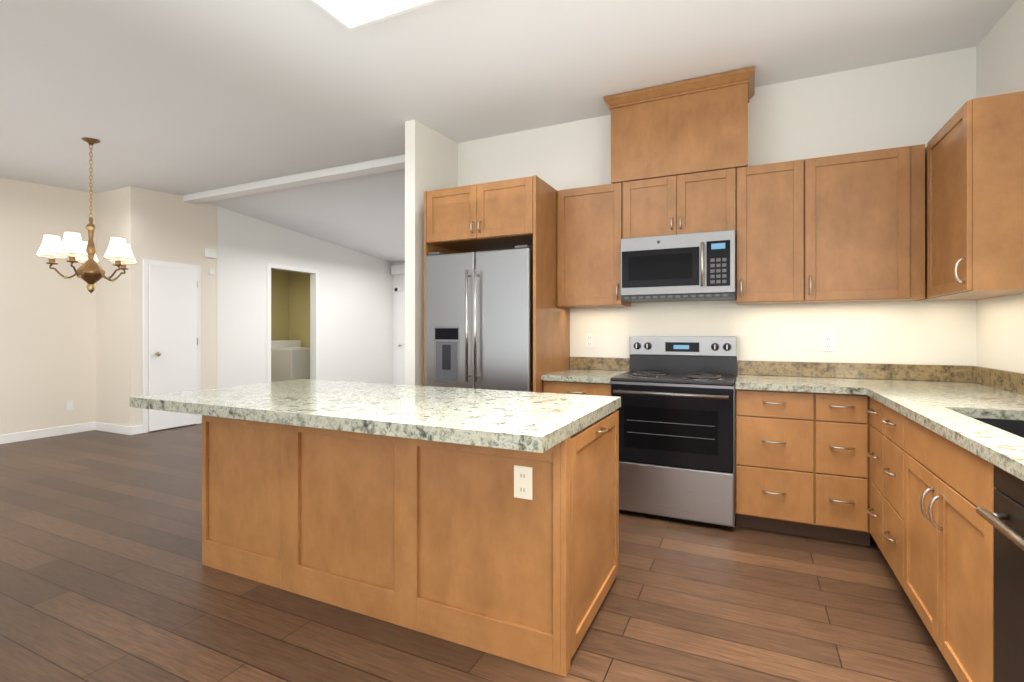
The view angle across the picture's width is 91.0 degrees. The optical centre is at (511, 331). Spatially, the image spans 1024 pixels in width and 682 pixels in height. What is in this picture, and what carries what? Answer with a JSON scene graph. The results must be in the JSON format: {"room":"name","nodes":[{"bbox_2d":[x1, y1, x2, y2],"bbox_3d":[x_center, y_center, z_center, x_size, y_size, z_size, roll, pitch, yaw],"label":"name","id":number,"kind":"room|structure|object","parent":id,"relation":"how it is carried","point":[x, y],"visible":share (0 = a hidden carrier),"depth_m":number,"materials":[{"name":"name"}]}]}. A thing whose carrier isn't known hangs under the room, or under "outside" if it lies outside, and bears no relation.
{"room":"kitchen","nodes":[
{"label":"kitchen","id":0,"kind":"room"},
{"bbox_2d":[0,178,95,434],"bbox_3d":[-6.720,-0.298,3.156,0.120,3.050,7.170,0,0,25],"label":"wall","id":1,"kind":"structure","parent":0,"point":[74,339],"depth_m":5.79,"materials":[{"name":"paint"}]},
{"bbox_2d":[0,422,94,443],"bbox_3d":[-6.686,1.177,3.074,0.012,0.100,7.050,0,0,25],"label":"baseboard","id":2,"kind":"structure","parent":1,"relation":"attached to","point":[55,431],"depth_m":5.81,"materials":[{"name":"white wood"}]},
{"bbox_2d":[66,400,72,410],"bbox_3d":[-5.294,0.889,6.022,0.006,0.115,0.070,0,0,25],"label":"outlet","id":3,"kind":"object","parent":1,"relation":"attached to","point":[69,405],"visible":1,"depth_m":6.02,"materials":[{"name":"white plastic"}]},
{"bbox_2d":[96,188,119,424],"bbox_3d":[-4.874,-0.298,6.183,0.630,3.050,0.120,0,0,25],"label":"wall","id":4,"kind":"structure","parent":0,"point":[107,202],"depth_m":6.15,"materials":[{"name":"paint"}]},
{"bbox_2d":[95,422,132,434],"bbox_3d":[-4.829,1.177,6.089,0.732,0.100,0.012,0,0,25],"label":"baseboard","id":5,"kind":"structure","parent":4,"relation":"attached to","point":[106,427],"depth_m":6.07,"materials":[{"name":"white wood"}]},
{"bbox_2d":[120,186,392,431],"bbox_3d":[-4.375,-0.298,8.563,2.004,3.050,4.850,0,0,25],"label":"wall","id":6,"kind":"structure","parent":0,"point":[355,316],"depth_m":7.39,"materials":[{"name":"paint"}]},
{"bbox_2d":[143,259,200,432],"bbox_3d":[-4.294,0.177,6.373,0.016,2.100,0.700,0,0,25],"label":"door frame","id":7,"kind":"structure","parent":6,"relation":"attached to","point":[146,262],"depth_m":6.09,"materials":[{"name":"white wood"}]},
{"bbox_2d":[148,264,197,430],"bbox_3d":[-4.250,0.201,6.355,0.105,2.028,0.584,0,0,25],"label":"closet door","id":8,"kind":"structure","parent":6,"relation":"in","point":[172,330],"depth_m":6.33,"materials":[{"name":"white wood"}]},
{"bbox_2d":[205,248,216,258],"bbox_3d":[-4.072,-1.053,6.799,0.047,0.120,0.140,0,0,25],"label":"door chime","id":9,"kind":"object","parent":6,"relation":"attached to","point":[210,253],"visible":1,"depth_m":6.77,"materials":[{"name":"white plastic"}]},
{"bbox_2d":[209,269,214,274],"bbox_3d":[-4.072,-0.808,6.827,0.022,0.070,0.070,0,0,25],"label":"thermostat","id":10,"kind":"object","parent":6,"relation":"attached to","point":[211,271],"visible":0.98,"depth_m":6.82,"materials":[{"name":"white plastic"}]},
{"bbox_2d":[216,206,318,387],"bbox_3d":[-3.666,-0.273,7.711,0.015,3.000,1.815,0,0,25],"label":"trim","id":11,"kind":"structure","parent":6,"relation":"attached to","point":[279,266],"depth_m":7.66,"materials":[{"name":"white wood"}]},
{"bbox_2d":[207,168,404,262],"bbox_3d":[0.249,-1.618,6.891,8.187,0.454,4.160,0,0,25],"label":"ceiling","id":12,"kind":"structure","parent":0,"point":[364,214],"depth_m":6.95,"materials":[{"name":"paint"}]},
{"bbox_2d":[309,0,440,30],"bbox_3d":[-0.442,-1.660,2.130,1.240,0.114,0.641,0,0,25],"label":"skylight","id":13,"kind":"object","parent":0,"point":[349,15],"depth_m":2.58,"materials":[{"name":"white glass"}]},
{"bbox_2d":[393,262,404,383],"bbox_3d":[1.147,-0.298,8.701,8.111,3.050,0.120,0,0,25],"label":"wall","id":14,"kind":"structure","parent":0,"point":[398,281],"depth_m":10.30,"materials":[{"name":"paint"}]},
{"bbox_2d":[391,265,404,383],"bbox_3d":[-1.913,-0.053,10.011,1.150,2.560,0.120,0,0,25],"label":"door frame","id":15,"kind":"structure","parent":14,"relation":"attached to","point":[397,269],"depth_m":10.27,"materials":[{"name":"white wood"}]},
{"bbox_2d":[397,291,404,384],"bbox_3d":[-1.961,0.201,10.040,0.860,2.028,0.110,0,0,25],"label":"door","id":16,"kind":"structure","parent":14,"relation":"in","point":[400,337],"depth_m":10.19,"materials":[{"name":"white wood"}]},
{"bbox_2d":[0,423,957,681],"bbox_3d":[-2.245,1.257,3.823,10.400,0.060,12.200,0,0,25],"label":"floor","id":17,"kind":"structure","parent":0,"point":[106,575],"depth_m":2.23,"materials":[{"name":"brown wood"}]},
{"bbox_2d":[271,340,309,381],"bbox_3d":[-4.152,0.702,9.591,0.660,1.050,0.700,0,0,25],"label":"washer","id":18,"kind":"object","parent":17,"relation":"on","point":[290,359],"visible":0.58,"depth_m":9.30,"materials":[{"name":"white plastic"}]},
{"bbox_2d":[202,407,619,676],"bbox_3d":[-0.539,0.804,2.572,2.071,0.845,0.803,0,0,25],"label":"kitchen island","id":19,"kind":"object","parent":17,"relation":"on","point":[485,520],"depth_m":2.09,"materials":[{"name":"wood"}]},
{"bbox_2d":[130,379,620,454],"bbox_3d":[-0.684,0.355,2.526,2.225,0.050,1.062,0,0,25],"label":"island countertop","id":20,"kind":"structure","parent":19,"relation":"on","point":[534,422],"depth_m":2.18,"materials":[{"name":"beige stone"}]},
{"bbox_2d":[426,245,532,391],"bbox_3d":[-0.130,0.309,4.003,0.876,1.835,0.806,0,0,25],"label":"refrigerator","id":21,"kind":"object","parent":17,"relation":"on","point":[479,319],"visible":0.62,"depth_m":3.65,"materials":[{"name":"grey metal"}]},
{"bbox_2d":[424,175,569,391],"bbox_3d":[-0.111,0.067,4.041,0.946,2.321,0.775,0,0,25],"label":"enclosure","id":22,"kind":"object","parent":17,"relation":"on","point":[503,214],"visible":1,"depth_m":3.73,"materials":[{"name":"brown wood"}]},
{"bbox_2d":[543,380,611,395],"bbox_3d":[0.581,0.789,3.801,0.504,0.876,0.618,0,0,25],"label":"base cabinet","id":23,"kind":"object","parent":17,"relation":"on","point":[563,387],"depth_m":3.51,"materials":[{"name":"brown wood"}]},
{"bbox_2d":[541,357,629,382],"bbox_3d":[0.574,0.281,3.788,0.504,0.140,0.647,0,0,25],"label":"countertop","id":24,"kind":"structure","parent":23,"relation":"on","point":[581,369],"depth_m":3.96,"materials":[{"name":"stone"}]},
{"bbox_2d":[611,336,736,527],"bbox_3d":[1.131,0.632,3.477,0.758,1.190,0.715,0,0,25],"label":"range","id":25,"kind":"object","parent":17,"relation":"on","point":[676,409],"visible":1,"depth_m":3.23,"materials":[{"name":"silver metal"}]},
{"bbox_2d":[735,389,818,537],"bbox_3d":[1.693,0.789,3.275,0.420,0.876,0.618,0,0,25],"label":"base cabinet","id":26,"kind":"object","parent":17,"relation":"on","point":[802,463],"depth_m":3.00,"materials":[{"name":"brown wood"}]},
{"bbox_2d":[735,360,860,394],"bbox_3d":[1.783,0.281,3.200,0.648,0.140,0.677,0,0,25],"label":"countertop","id":27,"kind":"structure","parent":26,"relation":"on","point":[816,377],"depth_m":3.33,"materials":[{"name":"stone"}]},
{"bbox_2d":[819,393,870,545],"bbox_3d":[1.998,0.789,3.131,0.255,0.876,0.618,0,0,25],"label":"base cabinet","id":28,"kind":"object","parent":17,"relation":"on","point":[844,419],"depth_m":2.85,"materials":[{"name":"brown wood"}]},
{"bbox_2d":[867,397,878,546],"bbox_3d":[2.217,0.789,2.523,0.649,0.876,0.328,0,0,25],"label":"base cabinet","id":29,"kind":"object","parent":17,"relation":"on","point":[873,511],"depth_m":2.68,"materials":[{"name":"brown wood"}]},
{"bbox_2d":[879,402,898,580],"bbox_3d":[2.068,0.789,2.208,0.649,0.876,0.369,0,0,25],"label":"base cabinet","id":30,"kind":"object","parent":17,"relation":"on","point":[888,417],"depth_m":2.39,"materials":[{"name":"brown wood"}]},
{"bbox_2d":[899,413,995,681],"bbox_3d":[1.799,0.789,1.639,0.649,0.876,0.890,0,0,25],"label":"base cabinet","id":31,"kind":"object","parent":17,"relation":"on","point":[931,531],"depth_m":1.69,"materials":[{"name":"brown wood"}]},
{"bbox_2d":[857,363,1023,480],"bbox_3d":[1.820,0.281,1.722,0.682,0.140,3.317,0,0,25],"label":"countertop","id":32,"kind":"structure","parent":31,"relation":"on","point":[948,402],"depth_m":2.31,"materials":[{"name":"stone"}]},
{"bbox_2d":[971,417,1023,437],"bbox_3d":[1.837,0.461,1.685,0.470,0.216,0.725,0,0,25],"label":"sink","id":33,"kind":"object","parent":32,"relation":"in","point":[1015,427],"visible":0.04,"depth_m":2.00,"materials":[{"name":"black metal"}]},
{"bbox_2d":[976,465,1023,681],"bbox_3d":[1.445,0.788,0.977,0.689,0.867,0.600,0,0,25],"label":"dishwasher","id":34,"kind":"object","parent":31,"relation":"in","point":[1005,519],"visible":0.85,"depth_m":1.28,"materials":[{"name":"grey metal"}]},
{"bbox_2d":[0,0,1016,194],"bbox_3d":[-2.674,-1.603,1.492,8.857,0.481,7.620,0,0,25],"label":"ceiling","id":35,"kind":"structure","parent":0,"point":[179,97],"depth_m":3.18,"materials":[{"name":"paint"}]},
{"bbox_2d":[35,137,136,292],"bbox_3d":[-3.651,-0.994,4.389,0.690,1.332,0.672,0,0,25],"label":"chandelier","id":36,"kind":"object","parent":35,"relation":"hanging from","point":[76,248],"visible":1,"depth_m":4.30,"materials":[{"name":"brown metal"}]},
{"bbox_2d":[183,154,404,203],"bbox_3d":[-2.372,-1.736,5.696,4.070,0.115,0.160,0,0,25],"label":"beam","id":37,"kind":"structure","parent":35,"relation":"attached to","point":[386,164],"depth_m":5.63,"materials":[{"name":"white"}]},
{"bbox_2d":[405,47,975,385],"bbox_3d":[1.063,-0.298,3.619,3.917,3.050,0.780,0,0,25],"label":"wall","id":38,"kind":"structure","parent":0,"point":[914,101],"depth_m":3.52,"materials":[{"name":"paint"}]},
{"bbox_2d":[585,334,593,347],"bbox_3d":[0.635,0.077,4.113,0.072,0.116,0.010,0,0,25],"label":"outlet","id":39,"kind":"object","parent":38,"relation":"attached to","point":[589,340],"visible":1,"depth_m":4.11,"materials":[{"name":"white plastic"}]},
{"bbox_2d":[557,183,630,307],"bbox_3d":[0.636,-0.642,3.917,0.505,0.903,0.360,0,0,25],"label":"upper cabinet","id":40,"kind":"object","parent":38,"relation":"attached to","point":[589,227],"visible":1,"depth_m":3.79,"materials":[{"name":"brown wood"}]},
{"bbox_2d":[623,168,735,237],"bbox_3d":[1.210,-0.882,3.645,0.762,0.424,0.360,0,0,25],"label":"upper cabinet","id":41,"kind":"object","parent":38,"relation":"attached to","point":[690,203],"visible":0.79,"depth_m":3.50,"materials":[{"name":"brown wood"}]},
{"bbox_2d":[620,230,735,302],"bbox_3d":[1.192,-0.446,3.607,0.756,0.441,0.445,0,0,25],"label":"microwave","id":42,"kind":"object","parent":41,"relation":"attached to","point":[700,266],"visible":0.98,"depth_m":3.45,"materials":[{"name":"grey metal"}]},
{"bbox_2d":[604,66,754,183],"bbox_3d":[1.202,-1.406,3.640,0.998,0.622,0.376,0,0,25],"label":"box","id":43,"kind":"object","parent":38,"relation":"attached to","point":[695,125],"visible":0.98,"depth_m":3.49,"materials":[{"name":"brown wood"}]},
{"bbox_2d":[736,159,803,304],"bbox_3d":[1.734,-0.642,3.398,0.393,0.903,0.360,0,0,25],"label":"upper cabinet","id":44,"kind":"object","parent":38,"relation":"attached to","point":[770,233],"visible":1,"depth_m":3.27,"materials":[{"name":"brown wood"}]},
{"bbox_2d":[822,334,834,350],"bbox_3d":[2.140,0.077,3.402,0.072,0.116,0.010,0,0,25],"label":"outlet","id":45,"kind":"object","parent":38,"relation":"attached to","point":[828,342],"visible":1,"depth_m":3.40,"materials":[{"name":"white plastic"}]},
{"bbox_2d":[800,144,924,303],"bbox_3d":[2.190,-0.642,3.182,0.612,0.903,0.360,0,0,25],"label":"upper cabinet","id":46,"kind":"object","parent":38,"relation":"attached to","point":[864,226],"visible":1,"depth_m":3.06,"materials":[{"name":"brown wood"}]},
{"bbox_2d":[976,0,1023,372],"bbox_3d":[1.271,-0.298,-0.384,0.120,3.050,7.600,0,0,25],"label":"wall","id":47,"kind":"structure","parent":0,"point":[1000,71],"depth_m":2.76,"materials":[{"name":"paint"}]},
{"bbox_2d":[915,91,1023,300],"bbox_3d":[2.476,-0.642,2.733,0.360,0.903,0.927,0,0,25],"label":"upper cabinet","id":48,"kind":"object","parent":47,"relation":"attached to","point":[974,199],"visible":1,"depth_m":2.36,"materials":[{"name":"brown wood"}]}
]}

